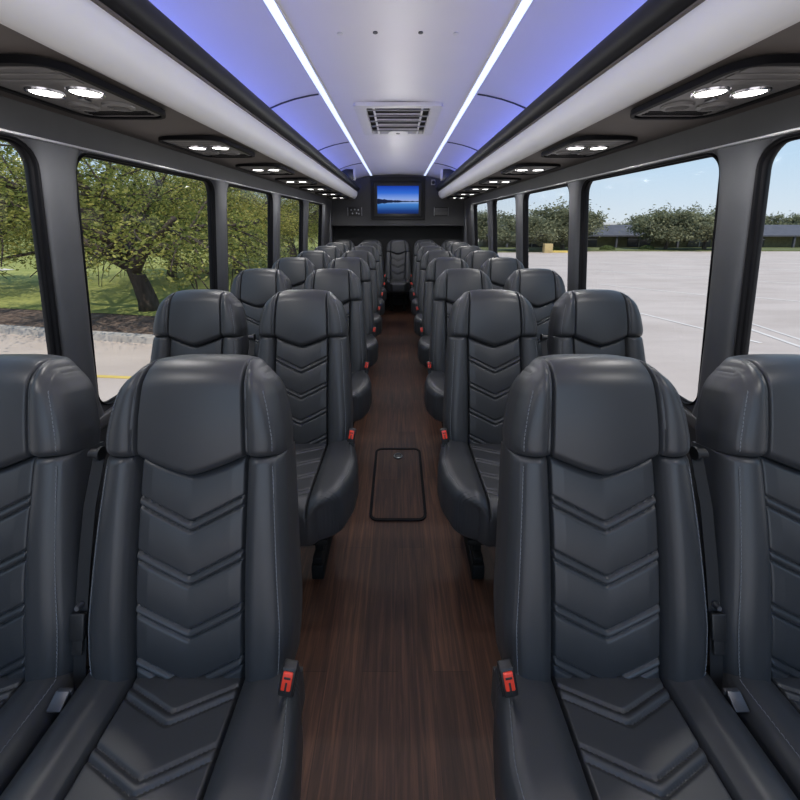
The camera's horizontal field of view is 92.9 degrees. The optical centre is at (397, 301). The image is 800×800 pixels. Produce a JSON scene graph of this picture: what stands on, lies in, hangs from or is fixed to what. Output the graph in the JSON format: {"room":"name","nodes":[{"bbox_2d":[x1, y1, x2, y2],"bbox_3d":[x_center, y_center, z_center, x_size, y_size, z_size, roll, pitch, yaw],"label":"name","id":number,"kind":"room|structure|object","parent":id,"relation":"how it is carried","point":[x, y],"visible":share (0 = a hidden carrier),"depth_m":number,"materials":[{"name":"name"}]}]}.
{"room":"vehicle interior","nodes":[
{"label":"vehicle interior","id":0,"kind":"room"},
{"bbox_2d":[0,96,333,466],"bbox_3d":[-1.184,-0.139,3.012,0.133,1.980,8.150,0,12,0],"label":"wall","id":1,"kind":"structure","parent":0,"point":[16,116],"depth_m":1.54,"materials":[{"name":"grey plastic"}]},
{"bbox_2d":[0,133,61,355],"bbox_3d":[-1.187,0.094,0.783,0.121,0.998,1.041,0,12,0],"label":"window","id":2,"kind":"structure","parent":1,"relation":"in","point":[28,310],"depth_m":1.19,"materials":[{"name":"clear glass"}]},
{"bbox_2d":[23,138,103,417],"bbox_3d":[-1.158,-0.018,1.360,0.094,1.020,0.214,0,12,0],"label":"window pillar","id":3,"kind":"structure","parent":1,"relation":"attached to","point":[57,163],"depth_m":1.31,"materials":[{"name":"plastic"}]},
{"bbox_2d":[100,406,112,429],"bbox_3d":[-1.193,0.272,2.511,0.030,0.050,7.000,0,12,0],"label":"trim","id":4,"kind":"structure","parent":1,"relation":"attached to","point":[104,420],"depth_m":1.53,"materials":[{"name":"grey plastic"}]},
{"bbox_2d":[76,153,217,404],"bbox_3d":[-1.187,-0.150,1.933,0.121,0.998,1.043,0,12,0],"label":"window","id":5,"kind":"structure","parent":1,"relation":"in","point":[148,233],"depth_m":1.70,"materials":[{"name":"clear glass"}]},
{"bbox_2d":[0,128,322,203],"bbox_3d":[-1.129,-0.747,2.295,0.016,0.008,7.000,0,12,0],"label":"trim","id":6,"kind":"structure","parent":1,"relation":"attached to","point":[1,129],"depth_m":1.50,"materials":[{"name":"plastic"}]},
{"bbox_2d":[0,0,359,199],"bbox_3d":[-0.889,-1.026,2.624,0.522,0.221,7.760,0,12,0],"label":"luggage rack","id":7,"kind":"object","parent":1,"relation":"attached to","point":[132,46],"visible":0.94,"depth_m":1.13,"materials":[{"name":"plastic"}]},
{"bbox_2d":[0,54,165,119],"bbox_3d":[-0.905,-0.579,1.063,0.290,0.021,0.480,0,12,0],"label":"recessed light","id":8,"kind":"object","parent":7,"relation":"attached to","point":[56,84],"visible":1,"depth_m":1.01,"materials":[{"name":"black plastic"}]},
{"bbox_2d":[158,135,254,157],"bbox_3d":[-0.905,-0.745,1.845,0.290,0.021,0.480,0,12,0],"label":"recessed light","id":9,"kind":"object","parent":7,"relation":"attached to","point":[201,145],"visible":1,"depth_m":1.77,"materials":[{"name":"plastic"}]},
{"bbox_2d":[235,163,294,174],"bbox_3d":[-0.905,-0.911,2.628,0.290,0.021,0.480,0,12,0],"label":"recessed light","id":10,"kind":"object","parent":7,"relation":"attached to","point":[255,168],"visible":0.99,"depth_m":2.55,"materials":[{"name":"plastic"}]},
{"bbox_2d":[275,177,316,184],"bbox_3d":[-0.905,-1.078,3.410,0.290,0.021,0.480,0,12,0],"label":"recessed light","id":11,"kind":"object","parent":7,"relation":"attached to","point":[288,180],"visible":1,"depth_m":3.34,"materials":[{"name":"plastic"}]},
{"bbox_2d":[299,186,331,190],"bbox_3d":[-0.905,-1.244,4.193,0.290,0.021,0.480,0,12,0],"label":"recessed light","id":12,"kind":"object","parent":7,"relation":"attached to","point":[306,188],"visible":1,"depth_m":4.07,"materials":[{"name":"plastic"}]},
{"bbox_2d":[315,192,341,195],"bbox_3d":[-0.905,-1.410,4.976,0.290,0.021,0.480,0,12,0],"label":"recessed light","id":13,"kind":"object","parent":7,"relation":"attached to","point":[317,193],"visible":1,"depth_m":4.94,"materials":[{"name":"plastic"}]},
{"bbox_2d":[342,169,355,180],"bbox_3d":[-0.692,-1.705,5.209,0.216,0.220,0.060,0,12,0],"label":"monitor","id":14,"kind":"object","parent":7,"relation":"on","point":[350,173],"visible":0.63,"depth_m":5.18,"materials":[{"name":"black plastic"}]},
{"bbox_2d":[211,180,228,291],"bbox_3d":[-1.158,-0.265,2.522,0.094,1.020,0.237,0,12,0],"label":"trim","id":15,"kind":"structure","parent":1,"relation":"attached to","point":[220,187],"depth_m":2.46,"materials":[{"name":"plastic"}]},
{"bbox_2d":[227,184,272,291],"bbox_3d":[-1.187,-0.392,3.068,0.121,0.998,0.963,0,12,0],"label":"window","id":16,"kind":"structure","parent":1,"relation":"in","point":[249,211],"depth_m":2.97,"materials":[{"name":"clear glass"}]},
{"bbox_2d":[271,193,280,263],"bbox_3d":[-1.158,-0.503,3.643,0.094,1.020,0.287,0,12,0],"label":"trim","id":17,"kind":"structure","parent":1,"relation":"attached to","point":[276,197],"depth_m":3.56,"materials":[{"name":"plastic"}]},
{"bbox_2d":[280,196,303,257],"bbox_3d":[-1.187,-0.631,4.196,0.121,0.998,0.928,0,12,0],"label":"window","id":18,"kind":"structure","parent":1,"relation":"in","point":[291,209],"depth_m":4.17,"materials":[{"name":"clear glass"}]},
{"bbox_2d":[303,200,308,250],"bbox_3d":[-1.158,-0.743,4.772,0.094,1.020,0.327,0,12,0],"label":"trim","id":19,"kind":"structure","parent":1,"relation":"attached to","point":[305,202],"depth_m":4.68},
{"bbox_2d":[308,202,321,249],"bbox_3d":[-1.187,-0.873,5.333,0.121,0.998,0.903,0,12,0],"label":"window","id":20,"kind":"structure","parent":1,"relation":"in","point":[315,209],"depth_m":5.34,"materials":[{"name":"clear glass"}]},
{"bbox_2d":[321,204,324,245],"bbox_3d":[-1.158,-0.976,5.865,0.094,1.020,0.262,0,12,0],"label":"trim","id":21,"kind":"structure","parent":1,"relation":"attached to","point":[323,205],"depth_m":5.78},
{"bbox_2d":[329,200,332,242],"bbox_3d":[-1.165,-0.961,6.543,0.075,1.550,0.110,0,12,0],"label":"trim","id":22,"kind":"structure","parent":1,"relation":"attached to","point":[330,227],"depth_m":6.44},
{"bbox_2d":[295,298,500,799],"bbox_3d":[0.000,0.800,3.212,2.500,0.060,8.150,0,12,0],"label":"floor","id":23,"kind":"structure","parent":0,"point":[398,652],"depth_m":1.31,"materials":[{"name":"brown wood"}]},
{"bbox_2d":[0,354,105,795],"bbox_3d":[-0.919,0.729,0.714,0.472,1.118,0.658,0,12,0],"label":"passenger seat","id":24,"kind":"object","parent":23,"relation":"on","point":[50,420],"visible":0.91,"depth_m":0.81,"materials":[{"name":"black leather"}]},
{"bbox_2d":[0,666,89,795],"bbox_3d":[-0.906,0.883,0.638,0.446,0.177,0.445,0,12,0],"label":"seat cushion","id":25,"kind":"object","parent":24,"relation":"on","point":[26,692],"depth_m":0.74,"materials":[{"name":"black leather"}]},
{"bbox_2d":[0,354,304,799],"bbox_3d":[-0.434,0.729,0.714,0.512,1.118,0.661,0,12,0],"label":"passenger seat","id":26,"kind":"object","parent":23,"relation":"on","point":[193,688],"visible":1,"depth_m":0.80,"materials":[{"name":"black leather"}]},
{"bbox_2d":[0,659,304,799],"bbox_3d":[-0.425,0.883,0.638,0.491,0.177,0.445,0,12,0],"label":"seat cushion","id":27,"kind":"object","parent":26,"relation":"on","point":[130,729],"depth_m":0.71,"materials":[{"name":"black leather"}]},
{"bbox_2d":[150,289,248,362],"bbox_3d":[-0.902,0.548,1.562,0.472,1.118,0.658,0,12,0],"label":"passenger seat","id":28,"kind":"object","parent":23,"relation":"on","point":[194,321],"visible":0.33,"depth_m":1.66,"materials":[{"name":"black leather"}]},
{"bbox_2d":[230,268,291,356],"bbox_3d":[-0.902,0.386,2.325,0.472,1.118,0.658,0,12,0],"label":"passenger seat","id":29,"kind":"object","parent":23,"relation":"on","point":[253,288],"visible":0.28,"depth_m":2.42,"materials":[{"name":"black leather"}]},
{"bbox_2d":[272,257,315,289],"bbox_3d":[-0.902,0.224,3.088,0.472,1.118,0.658,0,12,0],"label":"passenger seat","id":30,"kind":"object","parent":23,"relation":"on","point":[297,269],"visible":0.17,"depth_m":3.18,"materials":[{"name":"black leather"}]},
{"bbox_2d":[248,289,358,578],"bbox_3d":[-0.413,0.548,1.562,0.512,1.118,0.661,0,12,0],"label":"passenger seat","id":31,"kind":"object","parent":23,"relation":"on","point":[304,338],"visible":0.73,"depth_m":1.65,"materials":[{"name":"leather"}]},
{"bbox_2d":[295,440,358,545],"bbox_3d":[-0.404,0.703,1.486,0.491,0.177,0.445,0,12,0],"label":"seat cushion","id":32,"kind":"object","parent":31,"relation":"on","point":[327,470],"depth_m":1.38,"materials":[{"name":"black leather"}]},
{"bbox_2d":[297,250,330,269],"bbox_3d":[-0.902,0.062,3.851,0.472,1.118,0.658,0,12,0],"label":"passenger seat","id":33,"kind":"object","parent":23,"relation":"on","point":[320,259],"visible":0.15,"depth_m":3.95,"materials":[{"name":"black leather"}]},
{"bbox_2d":[314,246,341,260],"bbox_3d":[-0.902,-0.100,4.614,0.472,1.118,0.658,0,12,0],"label":"passenger seat","id":34,"kind":"object","parent":23,"relation":"on","point":[333,252],"visible":0.1,"depth_m":4.71,"materials":[{"name":"black leather"}]},
{"bbox_2d":[303,268,371,426],"bbox_3d":[-0.413,0.386,2.325,0.512,1.118,0.661,0,12,0],"label":"passenger seat","id":35,"kind":"object","parent":23,"relation":"on","point":[344,284],"visible":0.4,"depth_m":2.41,"materials":[{"name":"leather"}]},
{"bbox_2d":[351,371,371,421],"bbox_3d":[-0.404,0.540,2.249,0.491,0.177,0.445,0,12,0],"label":"seat cushion","id":36,"kind":"object","parent":35,"relation":"on","point":[361,383],"depth_m":2.14,"materials":[{"name":"black leather"}]},
{"bbox_2d":[326,242,349,254],"bbox_3d":[-0.902,-0.263,5.377,0.472,1.118,0.658,0,12,0],"label":"passenger seat","id":37,"kind":"object","parent":23,"relation":"on","point":[342,247],"visible":0.16,"depth_m":5.47,"materials":[{"name":"black leather"}]},
{"bbox_2d":[335,240,354,250],"bbox_3d":[-0.917,-0.429,6.159,0.472,1.118,0.658,0,12,0],"label":"passenger seat","id":38,"kind":"object","parent":23,"relation":"on","point":[349,243],"visible":0.05,"depth_m":6.26,"materials":[{"name":"black leather"}]},
{"bbox_2d":[327,257,377,366],"bbox_3d":[-0.413,0.224,3.088,0.512,1.118,0.661,0,12,0],"label":"passenger seat","id":39,"kind":"object","parent":23,"relation":"on","point":[359,267],"visible":0.28,"depth_m":3.18,"materials":[{"name":"leather"}]},
{"bbox_2d":[366,335,377,366],"bbox_3d":[-0.404,0.378,3.012,0.491,0.177,0.445,0,12,0],"label":"seat cushion","id":40,"kind":"object","parent":39,"relation":"on","point":[371,342],"depth_m":2.91,"materials":[{"name":"black leather"}]},
{"bbox_2d":[341,250,381,336],"bbox_3d":[-0.413,0.062,3.851,0.512,1.118,0.661,0,12,0],"label":"passenger seat","id":41,"kind":"object","parent":23,"relation":"on","point":[366,256],"visible":0.23,"depth_m":3.94,"materials":[{"name":"leather"}]},
{"bbox_2d":[374,313,381,336],"bbox_3d":[-0.404,0.216,3.775,0.491,0.177,0.445,0,12,0],"label":"seat cushion","id":42,"kind":"object","parent":41,"relation":"on","point":[377,318],"depth_m":3.67,"materials":[{"name":"black leather"}]},
{"bbox_2d":[351,246,384,315],"bbox_3d":[-0.413,-0.100,4.614,0.513,1.118,0.662,0,12,0],"label":"passenger seat","id":43,"kind":"object","parent":23,"relation":"on","point":[371,249],"visible":0.23,"depth_m":4.70,"materials":[{"name":"leather"}]},
{"bbox_2d":[378,298,384,315],"bbox_3d":[-0.404,0.054,4.538,0.491,0.177,0.445,0,12,0],"label":"seat cushion","id":44,"kind":"object","parent":43,"relation":"on","point":[381,302],"depth_m":4.44,"materials":[{"name":"black leather"}]},
{"bbox_2d":[358,242,386,300],"bbox_3d":[-0.413,-0.263,5.377,0.512,1.118,0.661,0,12,0],"label":"passenger seat","id":45,"kind":"object","parent":23,"relation":"on","point":[375,245],"visible":0.23,"depth_m":5.47,"materials":[{"name":"leather"}]},
{"bbox_2d":[382,287,386,300],"bbox_3d":[-0.404,-0.108,5.301,0.491,0.177,0.445,0,12,0],"label":"seat cushion","id":46,"kind":"object","parent":45,"relation":"on","point":[384,290],"depth_m":5.21,"materials":[{"name":"black leather"}]},
{"bbox_2d":[362,240,385,280],"bbox_3d":[-0.445,-0.429,6.159,0.492,1.118,0.658,0,12,0],"label":"passenger seat","id":47,"kind":"object","parent":23,"relation":"on","point":[374,241],"visible":0.12,"depth_m":6.26,"materials":[{"name":"black leather"}]},
{"bbox_2d":[369,448,426,520],"bbox_3d":[0.000,0.994,2.128,0.285,0.010,0.600,0,12,0],"label":"floor hatch","id":48,"kind":"object","parent":23,"relation":"on","point":[397,492],"visible":1,"depth_m":2.07,"materials":[{"name":"brown wood"}]},
{"bbox_2d":[385,240,410,310],"bbox_3d":[0.000,-0.429,6.159,0.436,1.118,0.658,0,12,0],"label":"passenger seat","id":49,"kind":"object","parent":23,"relation":"on","point":[397,264],"visible":1,"depth_m":6.25,"materials":[{"name":"black leather"}]},
{"bbox_2d":[386,279,409,291],"bbox_3d":[0.000,-0.273,6.084,0.384,0.174,0.445,0,12,0],"label":"seat cushion","id":50,"kind":"object","parent":49,"relation":"on","point":[392,285],"depth_m":5.89,"materials":[{"name":"black leather"}]},
{"bbox_2d":[410,240,433,280],"bbox_3d":[0.445,-0.429,6.159,0.492,1.118,0.658,0,12,0],"label":"passenger seat","id":51,"kind":"object","parent":23,"relation":"on","point":[418,241],"visible":0.11,"depth_m":6.26,"materials":[{"name":"black leather"}]},
{"bbox_2d":[409,242,437,300],"bbox_3d":[0.413,-0.263,5.377,0.512,1.118,0.661,0,12,0],"label":"passenger seat","id":52,"kind":"object","parent":23,"relation":"on","point":[420,245],"visible":0.16,"depth_m":5.47,"materials":[{"name":"leather"}]},
{"bbox_2d":[409,287,413,300],"bbox_3d":[0.404,-0.108,5.301,0.491,0.177,0.445,0,12,0],"label":"seat cushion","id":53,"kind":"object","parent":52,"relation":"on","point":[411,290],"depth_m":5.21,"materials":[{"name":"black leather"}]},
{"bbox_2d":[411,246,444,315],"bbox_3d":[0.413,-0.100,4.614,0.513,1.118,0.662,0,12,0],"label":"passenger seat","id":54,"kind":"object","parent":23,"relation":"on","point":[424,249],"visible":0.19,"depth_m":4.70,"materials":[{"name":"leather"}]},
{"bbox_2d":[411,298,417,315],"bbox_3d":[0.404,0.054,4.538,0.491,0.177,0.445,0,12,0],"label":"seat cushion","id":55,"kind":"object","parent":54,"relation":"on","point":[414,302],"depth_m":4.44,"materials":[{"name":"black leather"}]},
{"bbox_2d":[414,250,454,336],"bbox_3d":[0.413,0.062,3.851,0.512,1.118,0.661,0,12,0],"label":"passenger seat","id":56,"kind":"object","parent":23,"relation":"on","point":[428,256],"visible":0.21,"depth_m":3.94,"materials":[{"name":"leather"}]},
{"bbox_2d":[414,313,421,336],"bbox_3d":[0.404,0.216,3.775,0.491,0.177,0.445,0,12,0],"label":"seat cushion","id":57,"kind":"object","parent":56,"relation":"on","point":[418,318],"depth_m":3.67,"materials":[{"name":"black leather"}]},
{"bbox_2d":[418,257,468,366],"bbox_3d":[0.413,0.224,3.088,0.512,1.118,0.661,0,12,0],"label":"passenger seat","id":58,"kind":"object","parent":23,"relation":"on","point":[436,267],"visible":0.34,"depth_m":3.18,"materials":[{"name":"leather"}]},
{"bbox_2d":[418,335,429,366],"bbox_3d":[0.404,0.378,3.012,0.491,0.177,0.445,0,12,0],"label":"seat cushion","id":59,"kind":"object","parent":58,"relation":"on","point":[424,342],"depth_m":2.90,"materials":[{"name":"black leather"}]},
{"bbox_2d":[441,240,460,250],"bbox_3d":[0.917,-0.429,6.159,0.472,1.118,0.658,0,12,0],"label":"passenger seat","id":60,"kind":"object","parent":23,"relation":"on","point":[446,243],"visible":0.08,"depth_m":6.26,"materials":[{"name":"black leather"}]},
{"bbox_2d":[446,242,469,254],"bbox_3d":[0.902,-0.263,5.377,0.472,1.118,0.658,0,12,0],"label":"passenger seat","id":61,"kind":"object","parent":23,"relation":"on","point":[452,247],"visible":0.13,"depth_m":5.47,"materials":[{"name":"black leather"}]},
{"bbox_2d":[424,268,492,426],"bbox_3d":[0.413,0.386,2.325,0.512,1.118,0.661,0,12,0],"label":"passenger seat","id":62,"kind":"object","parent":23,"relation":"on","point":[451,284],"visible":0.4,"depth_m":2.41,"materials":[{"name":"leather"}]},
{"bbox_2d":[424,371,444,421],"bbox_3d":[0.404,0.540,2.249,0.491,0.177,0.445,0,12,0],"label":"seat cushion","id":63,"kind":"object","parent":62,"relation":"on","point":[434,383],"depth_m":2.14,"materials":[{"name":"black leather"}]},
{"bbox_2d":[454,246,481,259],"bbox_3d":[0.902,-0.100,4.614,0.472,1.118,0.658,0,12,0],"label":"passenger seat","id":64,"kind":"object","parent":23,"relation":"on","point":[461,252],"visible":0.15,"depth_m":4.71,"materials":[{"name":"black leather"}]},
{"bbox_2d":[464,250,498,269],"bbox_3d":[0.902,0.062,3.851,0.472,1.118,0.658,0,12,0],"label":"passenger seat","id":65,"kind":"object","parent":23,"relation":"on","point":[474,259],"visible":0.16,"depth_m":3.95,"materials":[{"name":"black leather"}]},
{"bbox_2d":[437,289,547,578],"bbox_3d":[0.413,0.548,1.562,0.512,1.118,0.661,0,12,0],"label":"passenger seat","id":66,"kind":"object","parent":23,"relation":"on","point":[492,339],"visible":0.72,"depth_m":1.65,"materials":[{"name":"leather"}]},
{"bbox_2d":[437,440,500,545],"bbox_3d":[0.404,0.703,1.486,0.491,0.177,0.445,0,12,0],"label":"seat cushion","id":67,"kind":"object","parent":66,"relation":"on","point":[468,470],"depth_m":1.38,"materials":[{"name":"black leather"}]},
{"bbox_2d":[480,257,523,289],"bbox_3d":[0.902,0.224,3.088,0.472,1.118,0.658,0,12,0],"label":"passenger seat","id":68,"kind":"object","parent":23,"relation":"on","point":[498,269],"visible":0.2,"depth_m":3.18,"materials":[{"name":"black leather"}]},
{"bbox_2d":[504,268,565,356],"bbox_3d":[0.902,0.386,2.325,0.472,1.118,0.658,0,12,0],"label":"passenger seat","id":69,"kind":"object","parent":23,"relation":"on","point":[542,288],"visible":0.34,"depth_m":2.42,"materials":[{"name":"black leather"}]},
{"bbox_2d":[547,289,645,362],"bbox_3d":[0.902,0.548,1.562,0.472,1.118,0.658,0,12,0],"label":"passenger seat","id":70,"kind":"object","parent":23,"relation":"on","point":[587,321],"visible":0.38,"depth_m":1.66,"materials":[{"name":"black leather"}]},
{"bbox_2d":[491,354,797,799],"bbox_3d":[0.434,0.729,0.714,0.512,1.118,0.661,0,12,0],"label":"passenger seat","id":71,"kind":"object","parent":23,"relation":"on","point":[602,688],"visible":1,"depth_m":0.80,"materials":[{"name":"black leather"}]},
{"bbox_2d":[491,659,797,799],"bbox_3d":[0.425,0.883,0.638,0.491,0.177,0.445,0,12,0],"label":"seat cushion","id":72,"kind":"object","parent":71,"relation":"on","point":[572,729],"depth_m":0.71,"materials":[{"name":"black leather"}]},
{"bbox_2d":[690,354,799,799],"bbox_3d":[0.919,0.729,0.714,0.472,1.118,0.658,0,12,0],"label":"passenger seat","id":73,"kind":"object","parent":23,"relation":"on","point":[748,418],"visible":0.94,"depth_m":0.81,"materials":[{"name":"black leather"}]},
{"bbox_2d":[706,666,799,799],"bbox_3d":[0.906,0.883,0.638,0.446,0.177,0.445,0,12,0],"label":"seat cushion","id":74,"kind":"object","parent":73,"relation":"on","point":[771,694],"depth_m":0.74,"materials":[{"name":"black leather"}]},
{"bbox_2d":[149,0,646,180],"bbox_3d":[0.000,-1.203,2.786,2.320,0.435,8.150,0,12,0],"label":"ceiling","id":75,"kind":"structure","parent":0,"point":[397,63],"depth_m":1.74,"materials":[{"name":"plastic"}]},
{"bbox_2d":[270,94,318,108],"bbox_3d":[-0.764,-1.114,2.299,0.579,0.270,0.011,0,12,0],"label":"trim","id":76,"kind":"structure","parent":75,"relation":"attached to","point":[311,94],"depth_m":2.27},
{"bbox_2d":[261,0,371,175],"bbox_3d":[-0.446,-1.308,2.564,0.046,0.013,7.760,0,12,0],"label":"light strip","id":77,"kind":"object","parent":75,"relation":"attached to","point":[272,6],"visible":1,"depth_m":1.81,"materials":[{"name":"white"}]},
{"bbox_2d":[353,102,442,135],"bbox_3d":[0.000,-1.387,2.915,0.590,0.041,0.880,0,12,0],"label":"ceiling vent","id":78,"kind":"object","parent":75,"relation":"in","point":[386,118],"visible":1,"depth_m":2.78,"materials":[{"name":"plastic"}]},
{"bbox_2d":[424,0,534,175],"bbox_3d":[0.446,-1.308,2.564,0.046,0.013,7.760,0,12,0],"label":"light strip","id":79,"kind":"object","parent":75,"relation":"attached to","point":[523,6],"visible":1,"depth_m":1.81,"materials":[{"name":"white"}]},
{"bbox_2d":[477,94,525,108],"bbox_3d":[0.764,-1.114,2.299,0.579,0.270,0.011,0,12,0],"label":"trim","id":80,"kind":"structure","parent":75,"relation":"attached to","point":[477,94],"depth_m":2.27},
{"bbox_2d":[331,174,464,223],"bbox_3d":[0.000,-1.756,6.635,2.400,0.847,0.390,0,12,0],"label":"wall","id":81,"kind":"structure","parent":0,"point":[363,199],"depth_m":6.47,"materials":[{"name":"plastic"}]},
{"bbox_2d":[348,207,361,215],"bbox_3d":[-0.735,-1.533,6.466,0.245,0.145,0.034,0,12,0],"label":"control panel","id":82,"kind":"object","parent":81,"relation":"attached to","point":[352,211],"visible":1,"depth_m":6.46,"materials":[{"name":"black plastic"}]},
{"bbox_2d":[371,181,424,219],"bbox_3d":[0.000,-1.705,6.408,0.900,0.640,0.091,0,12,0],"label":"television","id":83,"kind":"object","parent":81,"relation":"attached to","point":[390,200],"visible":1,"depth_m":6.37,"materials":[{"name":"black plastic"}]},
{"bbox_2d":[332,224,463,225],"bbox_3d":[0.000,-1.315,6.521,2.360,0.030,0.016,0,12,0],"label":"trim","id":84,"kind":"structure","parent":81,"relation":"attached to","point":[332,224],"depth_m":6.51,"materials":[{"name":"plastic"}]},
{"bbox_2d":[370,177,425,180],"bbox_3d":[0.000,-2.052,6.360,0.920,0.075,0.024,0,12,0],"label":"trim","id":85,"kind":"structure","parent":81,"relation":"attached to","point":[371,178],"depth_m":6.35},
{"bbox_2d":[434,207,447,215],"bbox_3d":[0.735,-1.534,6.471,0.245,0.145,0.024,0,12,0],"label":"air vent","id":86,"kind":"object","parent":81,"relation":"in","point":[438,211],"visible":1,"depth_m":6.46,"materials":[{"name":"black plastic"}]},
{"bbox_2d":[435,208,446,214],"bbox_3d":[0.735,-1.532,6.462,0.210,0.108,0.006,0,12,0],"label":"grille","id":87,"kind":"object","parent":86,"relation":"attached to","point":[438,211],"depth_m":6.46,"materials":[{"name":"plastic"}]},
{"bbox_2d":[334,226,461,297],"bbox_3d":[0.000,-0.768,7.075,2.500,1.500,0.060,0,12,0],"label":"wall","id":88,"kind":"structure","parent":0,"point":[357,235],"depth_m":6.95,"materials":[{"name":"plastic"}]},
{"bbox_2d":[387,294,407,304],"bbox_3d":[0.000,-0.063,6.836,0.360,0.120,0.660,0,12,0],"label":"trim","id":89,"kind":"structure","parent":88,"relation":"attached to","point":[395,301],"depth_m":6.52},
{"bbox_2d":[462,94,799,466],"bbox_3d":[1.184,-0.139,3.012,0.133,1.980,8.150,0,12,0],"label":"wall","id":90,"kind":"structure","parent":0,"point":[782,115],"depth_m":1.54,"materials":[{"name":"grey plastic"}]},
{"bbox_2d":[463,200,466,242],"bbox_3d":[1.165,-0.961,6.543,0.075,1.550,0.110,0,12,0],"label":"trim","id":91,"kind":"structure","parent":90,"relation":"attached to","point":[465,227],"depth_m":6.44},
{"bbox_2d":[471,204,474,245],"bbox_3d":[1.158,-0.976,5.865,0.094,1.020,0.262,0,12,0],"label":"trim","id":92,"kind":"structure","parent":90,"relation":"attached to","point":[472,205],"depth_m":5.78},
{"bbox_2d":[474,202,487,249],"bbox_3d":[1.187,-0.873,5.333,0.121,0.998,0.903,0,12,0],"label":"window","id":93,"kind":"structure","parent":90,"relation":"in","point":[480,209],"depth_m":5.34,"materials":[{"name":"clear glass"}]},
{"bbox_2d":[487,200,492,250],"bbox_3d":[1.158,-0.743,4.772,0.094,1.020,0.327,0,12,0],"label":"trim","id":94,"kind":"structure","parent":90,"relation":"attached to","point":[490,202],"depth_m":4.68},
{"bbox_2d":[492,196,515,257],"bbox_3d":[1.187,-0.631,4.196,0.121,0.998,0.928,0,12,0],"label":"window","id":95,"kind":"structure","parent":90,"relation":"in","point":[503,209],"depth_m":4.17,"materials":[{"name":"clear glass"}]},
{"bbox_2d":[515,193,524,263],"bbox_3d":[1.158,-0.503,3.643,0.094,1.020,0.287,0,12,0],"label":"trim","id":96,"kind":"structure","parent":90,"relation":"attached to","point":[518,197],"depth_m":3.56,"materials":[{"name":"plastic"}]},
{"bbox_2d":[523,184,568,291],"bbox_3d":[1.187,-0.392,3.068,0.121,0.998,0.963,0,12,0],"label":"window","id":97,"kind":"structure","parent":90,"relation":"in","point":[545,211],"depth_m":2.97,"materials":[{"name":"clear glass"}]},
{"bbox_2d":[567,180,584,291],"bbox_3d":[1.158,-0.265,2.522,0.094,1.020,0.237,0,12,0],"label":"trim","id":98,"kind":"structure","parent":90,"relation":"attached to","point":[575,187],"depth_m":2.46,"materials":[{"name":"plastic"}]},
{"bbox_2d":[436,0,799,199],"bbox_3d":[0.889,-1.026,2.624,0.522,0.221,7.760,0,12,0],"label":"luggage rack","id":99,"kind":"object","parent":90,"relation":"attached to","point":[663,46],"visible":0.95,"depth_m":1.12,"materials":[{"name":"plastic"}]},
{"bbox_2d":[440,169,453,180],"bbox_3d":[0.692,-1.705,5.209,0.216,0.220,0.060,0,12,0],"label":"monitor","id":100,"kind":"object","parent":99,"relation":"on","point":[445,173],"visible":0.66,"depth_m":5.18,"materials":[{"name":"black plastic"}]},
{"bbox_2d":[454,192,480,195],"bbox_3d":[0.905,-1.410,4.976,0.290,0.021,0.480,0,12,0],"label":"recessed light","id":101,"kind":"object","parent":99,"relation":"attached to","point":[458,193],"visible":1,"depth_m":4.94,"materials":[{"name":"plastic"}]},
{"bbox_2d":[464,186,496,190],"bbox_3d":[0.905,-1.244,4.193,0.290,0.021,0.480,0,12,0],"label":"recessed light","id":102,"kind":"object","parent":99,"relation":"attached to","point":[472,188],"visible":1,"depth_m":4.07,"materials":[{"name":"plastic"}]},
{"bbox_2d":[479,177,520,184],"bbox_3d":[0.905,-1.078,3.410,0.290,0.021,0.480,0,12,0],"label":"recessed light","id":103,"kind":"object","parent":99,"relation":"attached to","point":[499,180],"visible":1,"depth_m":3.34,"materials":[{"name":"plastic"}]},
{"bbox_2d":[501,163,560,174],"bbox_3d":[0.905,-0.911,2.628,0.290,0.021,0.480,0,12,0],"label":"recessed light","id":104,"kind":"object","parent":99,"relation":"attached to","point":[526,168],"visible":1,"depth_m":2.55,"materials":[{"name":"plastic"}]},
{"bbox_2d":[541,135,637,157],"bbox_3d":[0.905,-0.745,1.845,0.290,0.021,0.480,0,12,0],"label":"recessed light","id":105,"kind":"object","parent":99,"relation":"attached to","point":[589,145],"visible":1,"depth_m":1.77,"materials":[{"name":"plastic"}]},
{"bbox_2d":[630,54,799,119],"bbox_3d":[0.905,-0.579,1.063,0.290,0.021,0.480,0,12,0],"label":"recessed light","id":106,"kind":"object","parent":99,"relation":"attached to","point":[739,84],"visible":1,"depth_m":1.01,"materials":[{"name":"black plastic"}]},
{"bbox_2d":[473,127,799,203],"bbox_3d":[1.129,-0.747,2.295,0.016,0.008,7.000,0,12,0],"label":"trim","id":107,"kind":"structure","parent":90,"relation":"attached to","point":[798,128],"depth_m":1.48,"materials":[{"name":"plastic"}]},
{"bbox_2d":[578,153,719,404],"bbox_3d":[1.187,-0.150,1.933,0.121,0.998,1.043,0,12,0],"label":"window","id":108,"kind":"structure","parent":90,"relation":"in","point":[647,233],"depth_m":1.70,"materials":[{"name":"clear glass"}]},
{"bbox_2d":[683,406,695,429],"bbox_3d":[1.193,0.272,2.511,0.030,0.050,7.000,0,12,0],"label":"trim","id":109,"kind":"structure","parent":90,"relation":"attached to","point":[691,420],"depth_m":1.53,"materials":[{"name":"grey plastic"}]},
{"bbox_2d":[692,138,772,417],"bbox_3d":[1.158,-0.018,1.360,0.094,1.020,0.214,0,12,0],"label":"window pillar","id":110,"kind":"structure","parent":90,"relation":"attached to","point":[737,163],"depth_m":1.31,"materials":[{"name":"plastic"}]},
{"bbox_2d":[734,132,799,355],"bbox_3d":[1.187,0.094,0.783,0.121,0.998,1.041,0,12,0],"label":"window","id":111,"kind":"structure","parent":90,"relation":"in","point":[769,310],"depth_m":1.19,"materials":[{"name":"clear glass"}]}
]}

